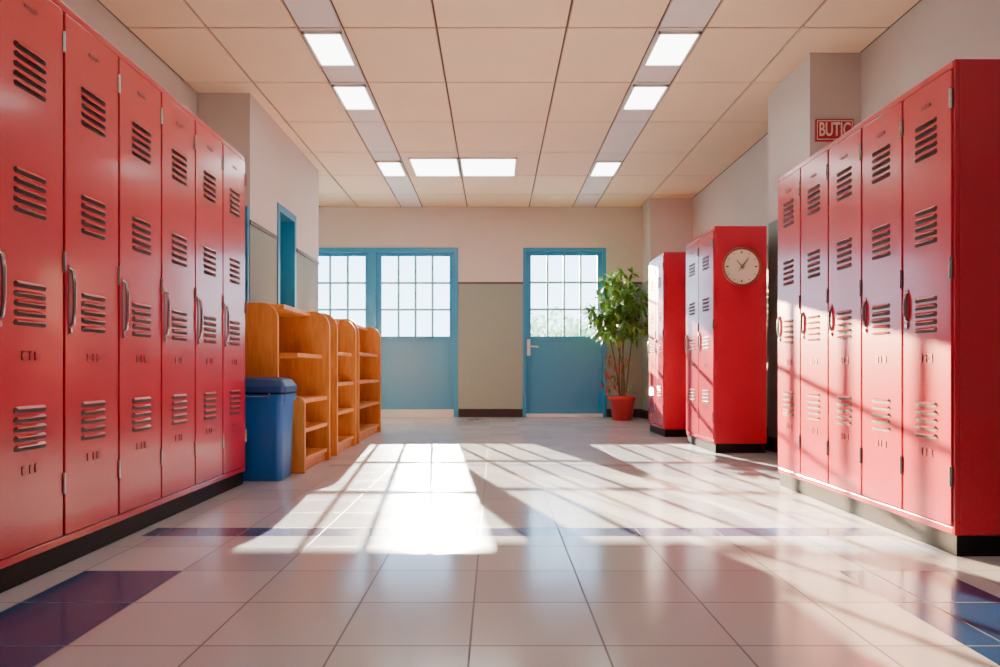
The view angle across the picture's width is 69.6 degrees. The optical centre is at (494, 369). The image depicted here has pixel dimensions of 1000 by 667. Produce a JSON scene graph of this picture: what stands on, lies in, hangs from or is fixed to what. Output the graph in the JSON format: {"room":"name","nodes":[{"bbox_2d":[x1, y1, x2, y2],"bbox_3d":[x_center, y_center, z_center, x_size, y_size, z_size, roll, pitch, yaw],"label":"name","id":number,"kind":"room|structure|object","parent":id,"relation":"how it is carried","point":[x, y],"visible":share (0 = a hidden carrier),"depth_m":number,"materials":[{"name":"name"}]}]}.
{"room":"school corridor","nodes":[
{"label":"school corridor","id":0,"kind":"room"},
{"bbox_2d":[60,0,196,115],"bbox_3d":[-2.875,-0.925,1.880,0.150,3.350,9.760,0,0,0],"label":"wall","id":1,"kind":"structure","parent":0,"point":[92,12],"depth_m":5.56,"materials":[{"name":"paint"}]},
{"bbox_2d":[197,93,317,311],"bbox_3d":[-3.125,-0.925,8.070,1.650,3.350,2.620,0,0,0],"label":"wall","id":2,"kind":"structure","parent":0,"point":[276,169],"depth_m":7.28,"materials":[{"name":"beige paint"}]},
{"bbox_2d":[245,206,248,301],"bbox_3d":[-2.542,-0.390,6.735,0.475,2.280,0.050,0,0,0],"label":"door","id":3,"kind":"structure","parent":2,"relation":"in","point":[246,207],"depth_m":6.71,"materials":[{"name":"blue paint"}]},
{"bbox_2d":[250,220,276,238],"bbox_3d":[-2.294,-1.390,7.154,0.012,0.040,0.812,0,0,0],"label":"trim","id":4,"kind":"structure","parent":2,"relation":"attached to","point":[253,223],"depth_m":7.12,"materials":[{"name":"beige wood"}]},
{"bbox_2d":[277,202,295,307],"bbox_3d":[-2.404,-0.510,7.950,0.232,2.520,0.700,0,0,0],"label":"door","id":5,"kind":"structure","parent":2,"relation":"in","point":[286,220],"depth_m":8.23,"materials":[{"name":"blue paint"}]},
{"bbox_2d":[297,248,318,264],"bbox_3d":[-2.294,-1.390,8.860,0.012,0.040,1.040,0,0,0],"label":"trim","id":6,"kind":"structure","parent":2,"relation":"attached to","point":[298,250],"depth_m":8.79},
{"bbox_2d":[318,207,641,416],"bbox_3d":[-0.475,-0.925,11.590,6.950,3.350,0.200,0,0,0],"label":"wall","id":7,"kind":"structure","parent":0,"point":[490,242],"depth_m":11.49,"materials":[{"name":"paint"}]},
{"bbox_2d":[318,248,457,416],"bbox_3d":[-1.970,-0.600,11.545,2.760,2.700,0.170,0,0,0],"label":"door","id":8,"kind":"structure","parent":7,"relation":"in","point":[419,374],"depth_m":11.55,"materials":[{"name":"blue paint"}]},
{"bbox_2d":[459,409,521,416],"bbox_3d":[-0.071,0.685,11.477,1.017,0.130,0.025,0,0,0],"label":"baseboard","id":9,"kind":"structure","parent":7,"relation":"attached to","point":[462,412],"depth_m":11.47,"materials":[{"name":"brown wood"}]},
{"bbox_2d":[458,282,522,283],"bbox_3d":[-0.071,-1.387,11.484,1.037,0.035,0.012,0,0,0],"label":"trim","id":10,"kind":"structure","parent":7,"relation":"attached to","point":[458,282],"depth_m":11.48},
{"bbox_2d":[523,248,605,416],"bbox_3d":[1.109,-0.600,11.539,1.323,2.700,0.183,0,0,0],"label":"door","id":11,"kind":"structure","parent":7,"relation":"in","point":[561,378],"depth_m":11.55,"materials":[{"name":"blue paint"}]},
{"bbox_2d":[607,409,640,416],"bbox_3d":[2.065,0.685,11.477,0.570,0.130,0.025,0,0,0],"label":"baseboard","id":12,"kind":"structure","parent":7,"relation":"attached to","point":[636,412],"depth_m":11.47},
{"bbox_2d":[0,417,999,666],"bbox_3d":[-0.400,0.800,4.270,7.200,0.100,14.940,0,0,0],"label":"floor","id":13,"kind":"structure","parent":0,"point":[424,541],"depth_m":2.68,"materials":[{"name":"tile"}]},
{"bbox_2d":[0,0,246,592],"bbox_3d":[-2.194,-0.325,3.140,1.162,2.150,3.200,0,0,0],"label":"lockers","id":14,"kind":"object","parent":13,"relation":"on","point":[123,305],"visible":1,"depth_m":3.01,"materials":[{"name":"red metal"}]},
{"bbox_2d":[243,377,296,480],"bbox_3d":[-1.640,0.400,4.976,0.460,0.700,0.389,0,0,0],"label":"trash bin","id":15,"kind":"object","parent":13,"relation":"on","point":[268,400],"visible":0.54,"depth_m":4.84,"materials":[{"name":"plastic"}]},
{"bbox_2d":[245,302,329,472],"bbox_3d":[-1.820,0.130,5.630,0.880,1.240,0.820,0,0,0],"label":"wooden bookcase","id":16,"kind":"object","parent":13,"relation":"on","point":[281,340],"visible":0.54,"depth_m":5.96,"materials":[{"name":"orange wood"}]},
{"bbox_2d":[321,313,355,455],"bbox_3d":[-1.820,0.125,6.735,0.880,1.250,0.870,0,0,0],"label":"wooden bookcase","id":17,"kind":"object","parent":13,"relation":"on","point":[342,332],"visible":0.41,"depth_m":7.13,"materials":[{"name":"orange wood"}]},
{"bbox_2d":[336,319,380,443],"bbox_3d":[-1.820,0.115,8.010,0.880,1.270,1.420,0,0,0],"label":"wooden bookcase","id":18,"kind":"object","parent":13,"relation":"on","point":[368,339],"visible":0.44,"depth_m":8.69,"materials":[{"name":"orange wood"}]},
{"bbox_2d":[579,266,648,420],"bbox_3d":[1.802,-0.392,10.699,1.199,2.284,0.787,0,0,0],"label":"potted plant","id":19,"kind":"object","parent":13,"relation":"on","point":[622,405],"visible":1,"depth_m":10.64,"materials":[{"name":"green plant"}]},
{"bbox_2d":[648,252,686,436],"bbox_3d":[2.128,-0.285,8.450,0.524,2.070,0.780,0,0,0],"label":"lockers","id":20,"kind":"object","parent":13,"relation":"on","point":[667,271],"visible":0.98,"depth_m":8.06,"materials":[{"name":"red metal"}]},
{"bbox_2d":[685,226,766,452],"bbox_3d":[2.205,-0.275,6.980,0.500,2.050,0.960,0,0,0],"label":"lockers","id":21,"kind":"object","parent":13,"relation":"on","point":[726,335],"visible":1,"depth_m":6.50,"materials":[{"name":"red metal"}]},
{"bbox_2d":[722,247,760,285],"bbox_3d":[2.220,-0.930,6.481,0.352,0.352,0.038,0,0,0],"label":"wall clock","id":22,"kind":"object","parent":21,"relation":"attached to","point":[741,266],"visible":1,"depth_m":6.48,"materials":[{"name":"white plastic"}]},
{"bbox_2d":[777,59,999,555],"bbox_3d":[2.399,-0.250,3.795,1.154,2.000,1.810,0,0,0],"label":"lockers","id":23,"kind":"object","parent":13,"relation":"on","point":[888,320],"visible":1,"depth_m":3.26,"materials":[{"name":"red metal"}]},
{"bbox_2d":[97,0,920,206],"bbox_3d":[-0.400,-2.675,4.270,7.200,0.150,14.940,0,0,0],"label":"ceiling","id":24,"kind":"structure","parent":0,"point":[544,84],"depth_m":6.42,"materials":[{"name":"tile"}]},
{"bbox_2d":[301,31,356,65],"bbox_3d":[-1.330,-2.590,5.820,0.310,0.020,0.600,0,0,0],"label":"ceiling light panel","id":25,"kind":"object","parent":24,"relation":"in","point":[329,48],"depth_m":5.78,"materials":[{"name":"white plastic"}]},
{"bbox_2d":[332,84,376,109],"bbox_3d":[-1.330,-2.590,6.850,0.310,0.020,0.600,0,0,0],"label":"ceiling light panel","id":26,"kind":"object","parent":24,"relation":"in","point":[352,96],"depth_m":6.81,"materials":[{"name":"white plastic"}]},
{"bbox_2d":[376,161,406,176],"bbox_3d":[-1.330,-2.590,9.275,0.310,0.020,0.650,0,0,0],"label":"ceiling light panel","id":27,"kind":"object","parent":24,"relation":"in","point":[387,168],"depth_m":9.25,"materials":[{"name":"white plastic"}]},
{"bbox_2d":[408,157,460,176],"bbox_3d":[-0.758,-2.590,9.200,0.605,0.020,0.800,0,0,0],"label":"ceiling light panel","id":28,"kind":"object","parent":24,"relation":"in","point":[421,166],"depth_m":9.16,"materials":[{"name":"white plastic"}]},
{"bbox_2d":[459,157,516,176],"bbox_3d":[-0.082,-2.590,9.200,0.705,0.020,0.800,0,0,0],"label":"ceiling light panel","id":29,"kind":"object","parent":24,"relation":"in","point":[470,166],"depth_m":9.16,"materials":[{"name":"white plastic"}]},
{"bbox_2d":[589,161,622,176],"bbox_3d":[1.420,-2.590,9.275,0.330,0.020,0.650,0,0,0],"label":"ceiling light panel","id":30,"kind":"object","parent":24,"relation":"in","point":[600,168],"depth_m":9.25,"materials":[{"name":"white plastic"}]},
{"bbox_2d":[621,84,668,109],"bbox_3d":[1.420,-2.590,6.850,0.330,0.020,0.600,0,0,0],"label":"ceiling light panel","id":31,"kind":"object","parent":24,"relation":"in","point":[640,96],"depth_m":6.81,"materials":[{"name":"white plastic"}]},
{"bbox_2d":[643,31,701,65],"bbox_3d":[1.420,-2.590,5.820,0.330,0.020,0.600,0,0,0],"label":"ceiling light panel","id":32,"kind":"object","parent":24,"relation":"in","point":[669,48],"depth_m":5.78,"materials":[{"name":"white plastic"}]},
{"bbox_2d":[642,198,692,410],"bbox_3d":[2.675,-0.925,11.195,0.650,3.350,0.590,0,0,0],"label":"wall column","id":33,"kind":"structure","parent":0,"point":[667,223],"depth_m":10.90,"materials":[{"name":"paint"}]},
{"bbox_2d":[641,409,648,418],"bbox_3d":[2.337,0.685,11.168,0.025,0.130,0.585,0,0,0],"label":"baseboard","id":34,"kind":"structure","parent":33,"relation":"attached to","point":[644,413],"depth_m":11.20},
{"bbox_2d":[768,53,860,437],"bbox_3d":[2.790,-0.925,6.350,0.420,3.350,0.900,0,0,0],"label":"wall","id":35,"kind":"structure","parent":0,"point":[822,85],"depth_m":6.16,"materials":[{"name":"beige paint"}]},
{"bbox_2d":[766,436,777,452],"bbox_3d":[2.567,0.685,6.338,0.025,0.130,0.925,0,0,0],"label":"baseboard","id":36,"kind":"structure","parent":35,"relation":"attached to","point":[772,442],"depth_m":6.63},
{"bbox_2d":[815,119,853,141],"bbox_3d":[2.775,-1.960,5.887,0.310,0.180,0.025,0,0,0],"label":"wall sign","id":37,"kind":"object","parent":35,"relation":"attached to","point":[826,130],"depth_m":5.88,"materials":[{"name":"red plastic"}]},
{"bbox_2d":[693,0,999,425],"bbox_3d":[3.075,-0.925,4.345,0.150,3.350,14.690,0,0,0],"label":"wall","id":38,"kind":"structure","parent":0,"point":[933,34],"depth_m":5.45,"materials":[{"name":"paint"}]},
{"label":"outside","id":39,"kind":"structure","parent":0,"visible":0},
{"bbox_3d":[0.000,1.000,50.900,80.000,0.200,78.200,0,0,0],"label":"ground","id":40,"kind":"structure","parent":39,"visible":0},
{"bbox_2d":[531,306,596,335],"bbox_3d":[6.496,-0.768,29.853,14.206,3.751,4.015,0,0,3],"label":"shrubs","id":41,"kind":"object","parent":40,"relation":"on","point":[574,331],"visible":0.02,"depth_m":29.59,"materials":[{"name":"green plant"}]}
]}

